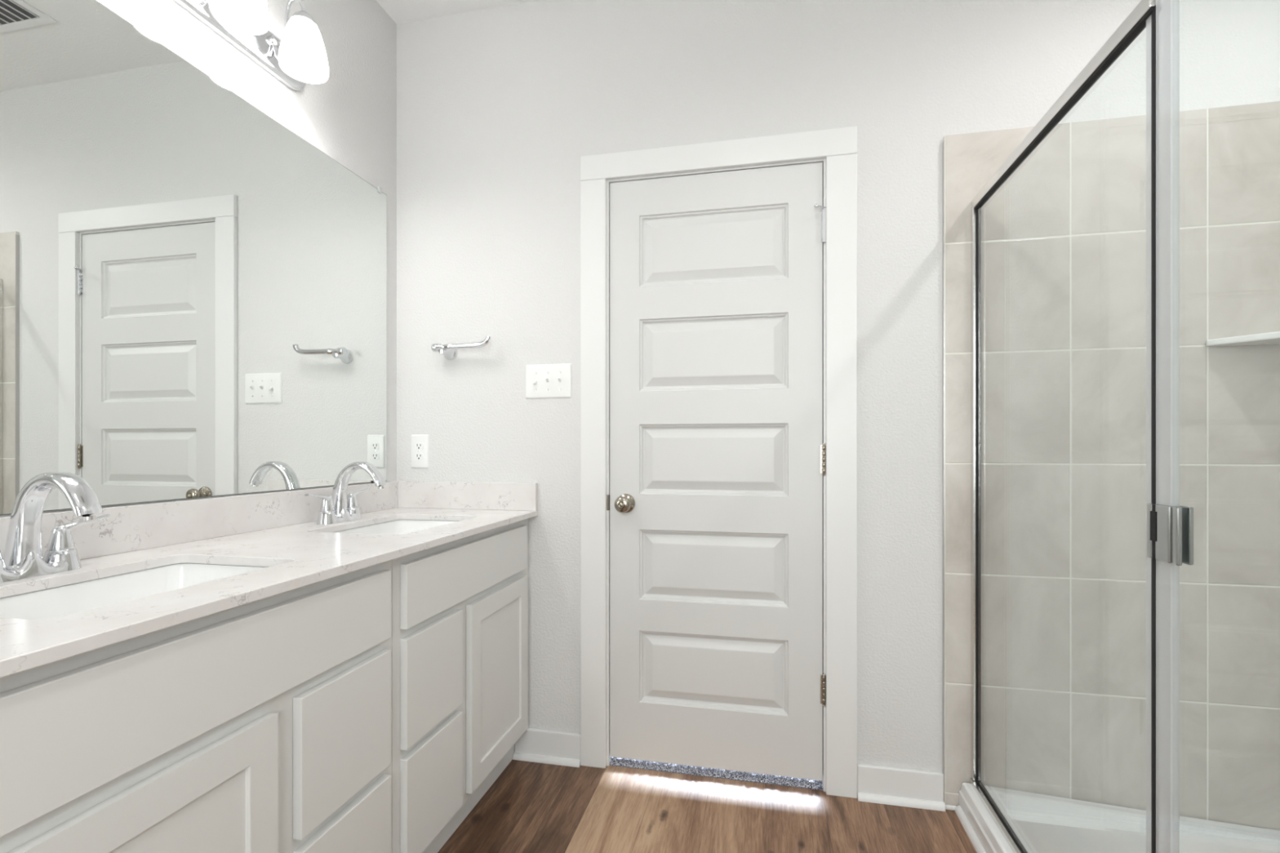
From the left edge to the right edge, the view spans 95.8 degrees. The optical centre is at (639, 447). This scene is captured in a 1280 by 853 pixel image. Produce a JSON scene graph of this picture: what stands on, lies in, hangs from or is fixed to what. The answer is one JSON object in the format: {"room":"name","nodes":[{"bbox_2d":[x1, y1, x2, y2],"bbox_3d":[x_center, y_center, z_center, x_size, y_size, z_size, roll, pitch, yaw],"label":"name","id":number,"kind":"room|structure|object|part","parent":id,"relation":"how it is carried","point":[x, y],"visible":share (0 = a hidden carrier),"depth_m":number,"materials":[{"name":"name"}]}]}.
{"room":"bathroom","nodes":[
{"label":"bathroom","id":0,"kind":"room"},
{"bbox_2d":[0,0,396,516],"bbox_3d":[-1.313,-0.196,0.636,0.120,2.816,3.440,0,0,12],"label":"wall","id":1,"kind":"structure","parent":0,"point":[350,117],"depth_m":1.90,"materials":[{"name":"paint"}]},
{"bbox_2d":[0,0,386,515],"bbox_3d":[-1.086,-0.406,1.393,0.009,1.064,1.496,0,0,12],"label":"vanity mirror","id":2,"kind":"object","parent":1,"relation":"attached to","point":[193,291],"visible":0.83,"depth_m":1.33,"materials":[{"name":"clear glass"}]},
{"bbox_2d":[0,480,399,559],"bbox_3d":[-1.078,0.175,1.404,0.019,0.099,1.600,0,0,12],"label":"backsplash","id":3,"kind":"structure","parent":1,"relation":"attached to","point":[128,528],"depth_m":1.38,"materials":[{"name":"white stone"}]},
{"bbox_2d":[173,0,328,90],"bbox_3d":[-0.996,-1.143,1.402,0.180,0.208,0.650,0,0,12],"label":"vanity light","id":4,"kind":"object","parent":1,"relation":"attached to","point":[300,58],"visible":1,"depth_m":1.54,"materials":[{"name":"white glass"}]},
{"bbox_3d":[-0.967,-1.104,1.396,0.120,0.130,0.120,0,0,12],"label":"lamp shade","id":5,"kind":"part","parent":4,"relation":"part of","materials":[{"name":"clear glass"}]},
{"bbox_3d":[-0.967,-1.103,1.396,0.058,0.124,0.058,0,0,12],"label":"light bulb","id":6,"kind":"part","parent":4,"relation":"part of","materials":[{"name":"white glass"}]},
{"bbox_3d":[-0.973,-1.160,1.602,0.109,0.174,0.028,0,0,12],"label":"arm","id":7,"kind":"part","parent":4,"relation":"part of","materials":[{"name":"silver metal"}]},
{"bbox_3d":[-0.925,-1.104,1.591,0.120,0.130,0.120,0,0,12],"label":"lamp shade","id":8,"kind":"part","parent":4,"relation":"part of","materials":[{"name":"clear glass"}]},
{"bbox_3d":[-0.925,-1.103,1.591,0.058,0.124,0.058,0,0,12],"label":"light bulb","id":9,"kind":"part","parent":4,"relation":"part of","materials":[{"name":"white glass"}]},
{"bbox_2d":[376,0,534,23],"bbox_3d":[0.150,-1.654,0.326,3.110,0.100,3.440,0,0,12],"label":"ceiling","id":10,"kind":"structure","parent":0,"point":[400,11],"depth_m":2.10,"materials":[{"name":"paint"}]},
{"bbox_2d":[437,760,976,852],"bbox_3d":[0.138,1.162,0.270,3.110,0.100,3.326,0,0,12],"label":"floor","id":11,"kind":"structure","parent":0,"point":[531,807],"depth_m":1.73,"materials":[{"name":"brown wood"}]},
{"bbox_2d":[0,560,391,852],"bbox_3d":[-0.896,0.678,0.978,0.550,0.867,0.792,0,0,12],"label":"vanity cabinet","id":12,"kind":"object","parent":11,"relation":"on","point":[264,725],"visible":0.94,"depth_m":0.88,"materials":[{"name":"paint"}]},
{"bbox_3d":[-0.664,0.716,0.788,0.019,0.530,0.397,0,0,12],"label":"cabinet door","id":13,"kind":"part","parent":12,"relation":"part of","materials":[{"name":"paint"}]},
{"bbox_2d":[0,480,537,678],"bbox_3d":[-0.809,0.185,1.347,0.569,0.118,1.600,0,0,12],"label":"countertop","id":14,"kind":"structure","parent":12,"relation":"on","point":[279,532],"depth_m":1.24,"materials":[{"name":"white stone"}]},
{"bbox_2d":[0,471,110,582],"bbox_3d":[-1.021,0.134,1.004,0.184,0.184,0.263,0,0,12],"label":"sink faucet","id":15,"kind":"object","parent":14,"relation":"on","point":[23,558],"visible":1,"depth_m":1.00,"materials":[{"name":"silver metal"}]},
{"bbox_3d":[-1.064,0.160,1.097,0.038,0.056,0.098,0,0,12],"label":"handle","id":16,"kind":"part","parent":15,"relation":"part of","materials":[{"name":"silver metal"}]},
{"bbox_2d":[0,563,266,620],"bbox_3d":[-0.873,0.316,0.988,0.339,0.149,0.464,0,0,12],"label":"undermount sink","id":17,"kind":"object","parent":14,"relation":"in","point":[82,597],"visible":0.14,"depth_m":1.09,"materials":[{"name":"ceramic"}]},
{"bbox_2d":[304,461,386,524],"bbox_3d":[-0.861,0.134,1.759,0.184,0.184,0.263,0,0,12],"label":"sink faucet","id":18,"kind":"object","parent":14,"relation":"on","point":[339,508],"visible":1,"depth_m":1.75,"materials":[{"name":"silver metal"}]},
{"bbox_3d":[-0.938,0.160,1.690,0.038,0.056,0.098,0,0,12],"label":"handle","id":19,"kind":"part","parent":18,"relation":"part of","materials":[{"name":"silver metal"}]},
{"bbox_3d":[-0.903,0.160,1.852,0.038,0.056,0.098,0,0,12],"label":"handle","id":20,"kind":"part","parent":18,"relation":"part of","materials":[{"name":"silver metal"}]},
{"bbox_3d":[-0.861,0.134,1.759,0.184,0.184,0.050,0,0,12],"label":"spout","id":21,"kind":"part","parent":18,"relation":"part of","materials":[{"name":"silver metal"}]},
{"bbox_2d":[335,519,458,534],"bbox_3d":[-0.716,0.316,1.728,0.339,0.149,0.464,0,0,12],"label":"undermount sink","id":22,"kind":"object","parent":14,"relation":"in","point":[402,526],"visible":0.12,"depth_m":1.94,"materials":[{"name":"ceramic"}]},
{"bbox_3d":[-0.586,0.853,1.157,0.019,0.256,0.255,0,0,12],"label":"drawer","id":23,"kind":"part","parent":12,"relation":"part of","materials":[{"name":"paint"}]},
{"bbox_3d":[-0.586,0.575,1.157,0.019,0.254,0.255,0,0,12],"label":"drawer","id":24,"kind":"part","parent":12,"relation":"part of","materials":[{"name":"paint"}]},
{"bbox_2d":[391,518,528,852],"bbox_3d":[-0.732,0.678,1.748,0.550,0.867,0.780,0,0,12],"label":"vanity cabinet","id":25,"kind":"object","parent":11,"relation":"on","point":[460,607],"visible":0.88,"depth_m":1.54,"materials":[{"name":"paint"}]},
{"bbox_3d":[-0.521,0.852,1.462,0.019,0.257,0.255,0,0,12],"label":"drawer","id":26,"kind":"part","parent":25,"relation":"part of","materials":[{"name":"paint"}]},
{"bbox_3d":[-0.521,0.573,1.462,0.019,0.257,0.255,0,0,12],"label":"drawer","id":27,"kind":"part","parent":25,"relation":"part of","materials":[{"name":"paint"}]},
{"bbox_3d":[-0.443,0.714,1.831,0.019,0.534,0.398,0,0,12],"label":"cabinet door","id":28,"kind":"part","parent":25,"relation":"part of","materials":[{"name":"paint"}]},
{"bbox_2d":[959,782,1279,852],"bbox_3d":[1.268,1.066,0.941,0.912,0.090,1.508,0,0,12],"label":"shower tray","id":29,"kind":"object","parent":11,"relation":"on","point":[1042,824],"visible":0.93,"depth_m":1.61,"materials":[{"name":"plastic"}]},
{"bbox_2d":[955,805,986,852],"bbox_3d":[0.816,1.102,1.042,0.014,0.020,1.478,0,0,12],"label":"trim","id":30,"kind":"structure","parent":29,"relation":"attached to","point":[963,820],"depth_m":1.66,"materials":[{"name":"paint"}]},
{"bbox_2d":[968,0,1162,852],"bbox_3d":[0.932,0.133,1.356,0.024,1.775,0.835,0,0,12],"label":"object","id":31,"kind":"object","parent":29,"relation":"on","point":[1146,11],"visible":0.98,"depth_m":1.24,"materials":[{"name":"silver metal"}]},
{"bbox_3d":[0.927,1.014,1.359,0.013,0.013,0.830,0,0,12],"label":"rail","id":32,"kind":"part","parent":31,"relation":"part of","materials":[{"name":"silver metal"}]},
{"bbox_3d":[0.933,-0.740,1.357,0.016,0.028,0.832,0,0,12],"label":"header rail","id":33,"kind":"part","parent":31,"relation":"part of","materials":[{"name":"silver metal"}]},
{"bbox_2d":[1146,502,1193,565],"bbox_3d":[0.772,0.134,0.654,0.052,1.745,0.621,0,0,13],"label":"door handle","id":34,"kind":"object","parent":31,"relation":"attached to","point":[1170,527],"depth_m":0.90,"materials":[{"name":"silver metal"}]},
{"bbox_2d":[609,764,822,790],"bbox_3d":[0.699,1.155,4.048,3.600,0.113,4.091,0,0,12],"label":"floor","id":35,"kind":"structure","parent":0,"point":[610,765],"depth_m":2.05,"materials":[{"name":"wood"}]},
{"bbox_2d":[609,756,822,789],"bbox_3d":[0.255,1.100,2.002,0.717,0.022,0.104,0,0,12],"label":"carpet","id":36,"kind":"object","parent":35,"relation":"on","point":[790,781],"visible":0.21,"depth_m":1.95,"materials":[{"name":"grey carpet"}]},
{"bbox_2d":[396,0,1279,831],"bbox_3d":[0.493,-0.246,1.944,2.870,2.716,0.132,0,0,12],"label":"wall","id":37,"kind":"structure","parent":0,"point":[499,108],"depth_m":1.76,"materials":[{"name":"paint"}]},
{"bbox_2d":[410,434,429,468],"bbox_3d":[-0.826,0.014,2.164,0.075,0.126,0.008,0,0,12],"label":"power outlet","id":38,"kind":"object","parent":37,"relation":"attached to","point":[420,443],"visible":1,"depth_m":2.16,"materials":[{"name":"white plastic"}]},
{"bbox_2d":[414,442,422,449],"bbox_3d":[-0.827,-0.005,2.161,0.034,0.028,0.002,0,0,12],"label":"receptacle","id":39,"kind":"object","parent":38,"relation":"attached to","point":[418,446],"depth_m":2.16,"materials":[{"name":"white plastic"}]},
{"bbox_2d":[414,453,422,460],"bbox_3d":[-0.827,0.034,2.161,0.034,0.028,0.002,0,0,12],"label":"receptacle","id":40,"kind":"object","parent":38,"relation":"attached to","point":[418,456],"depth_m":2.16,"materials":[{"name":"white plastic"}]},
{"bbox_2d":[431,336,491,359],"bbox_3d":[-0.633,-0.359,2.090,0.226,0.072,0.073,0,0,12],"label":"paper holder","id":41,"kind":"object","parent":37,"relation":"attached to","point":[450,351],"visible":1,"depth_m":2.07,"materials":[{"name":"silver metal"}]},
{"bbox_3d":[-0.708,-0.351,2.108,0.056,0.056,0.068,0,0,12],"label":"post","id":42,"kind":"part","parent":41,"relation":"part of","materials":[{"name":"silver metal"}]},
{"bbox_3d":[-0.638,-0.370,2.069,0.226,0.050,0.031,0,0,12],"label":"roll arm","id":43,"kind":"part","parent":41,"relation":"part of","materials":[{"name":"silver metal"}]},
{"bbox_2d":[512,728,580,767],"bbox_3d":[-0.329,1.060,2.048,0.247,0.104,0.030,0,0,12],"label":"baseboard","id":44,"kind":"structure","parent":37,"relation":"attached to","point":[535,745],"depth_m":2.04,"materials":[{"name":"paint"}]},
{"bbox_3d":[-0.331,1.102,2.041,0.247,0.019,0.016,0,0,12],"label":"shoe moulding","id":45,"kind":"part","parent":44,"relation":"part of","materials":[{"name":"paint"}]},
{"bbox_2d":[525,363,571,398],"bbox_3d":[-0.329,-0.237,2.052,0.173,0.122,0.020,0,0,12],"label":"light switch","id":46,"kind":"object","parent":37,"relation":"attached to","point":[542,380],"visible":1,"depth_m":2.06,"materials":[{"name":"white plastic"}]},
{"bbox_2d":[580,178,606,768],"bbox_3d":[-0.162,0.090,2.018,0.091,2.044,0.018,0,0,12],"label":"trim","id":47,"kind":"structure","parent":37,"relation":"attached to","point":[593,192],"depth_m":2.01,"materials":[{"name":"paint"}]},
{"bbox_2d":[606,162,826,781],"bbox_3d":[0.239,0.077,1.924,0.734,2.002,0.109,0,0,12],"label":"door","id":48,"kind":"structure","parent":37,"relation":"in","point":[717,451],"depth_m":1.94,"materials":[{"name":"paint"}]},
{"bbox_3d":[-0.113,0.192,2.016,0.008,0.054,0.002,0,0,12],"label":"strike plate","id":49,"kind":"part","parent":48,"relation":"part of","materials":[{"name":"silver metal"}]},
{"bbox_3d":[-0.056,0.193,1.968,0.066,0.066,0.074,0,0,12],"label":"knob","id":50,"kind":"part","parent":48,"relation":"part of","materials":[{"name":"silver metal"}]},
{"bbox_2d":[606,158,826,791],"bbox_3d":[0.255,0.083,2.001,0.755,2.058,0.120,0,0,12],"label":"trim","id":51,"kind":"structure","parent":37,"relation":"attached to","point":[824,160],"depth_m":1.95,"materials":[{"name":"paint"}]},
{"bbox_2d":[580,126,857,181],"bbox_3d":[0.241,-0.976,1.933,0.916,0.086,0.018,0,0,12],"label":"trim","id":52,"kind":"structure","parent":37,"relation":"attached to","point":[821,144],"depth_m":1.92,"materials":[{"name":"paint"}]},
{"bbox_2d":[826,153,857,798],"bbox_3d":[0.644,0.090,1.848,0.094,2.044,0.018,0,0,12],"label":"trim","id":53,"kind":"structure","parent":37,"relation":"attached to","point":[841,170],"depth_m":1.84,"materials":[{"name":"paint"}]},
{"bbox_2d":[857,763,945,811],"bbox_3d":[0.813,1.060,1.806,0.252,0.104,0.030,0,0,12],"label":"baseboard","id":54,"kind":"structure","parent":37,"relation":"attached to","point":[886,785],"depth_m":1.80,"materials":[{"name":"paint"}]},
{"bbox_3d":[0.811,1.102,1.799,0.252,0.019,0.016,0,0,12],"label":"shoe moulding","id":55,"kind":"part","parent":54,"relation":"part of","materials":[{"name":"paint"}]},
{"bbox_2d":[942,139,944,802],"bbox_3d":[0.938,0.082,1.787,0.002,2.060,0.014,0,0,12],"label":"trim","id":56,"kind":"structure","parent":37,"relation":"attached to","point":[943,142],"depth_m":1.78,"materials":[{"name":"grey tile"}]},
{"bbox_2d":[945,804,956,810],"bbox_3d":[0.954,1.105,1.774,0.034,0.013,0.010,0,0,12],"label":"trim","id":57,"kind":"structure","parent":37,"relation":"attached to","point":[947,806],"depth_m":1.77,"materials":[{"name":"paint"}]},
{"bbox_2d":[1205,331,1279,346],"bbox_3d":[1.708,-0.295,1.478,0.275,0.018,0.275,0,0,12],"label":"corner shelf","id":58,"kind":"object","parent":37,"relation":"attached to","point":[1270,338],"visible":1,"depth_m":1.57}
]}

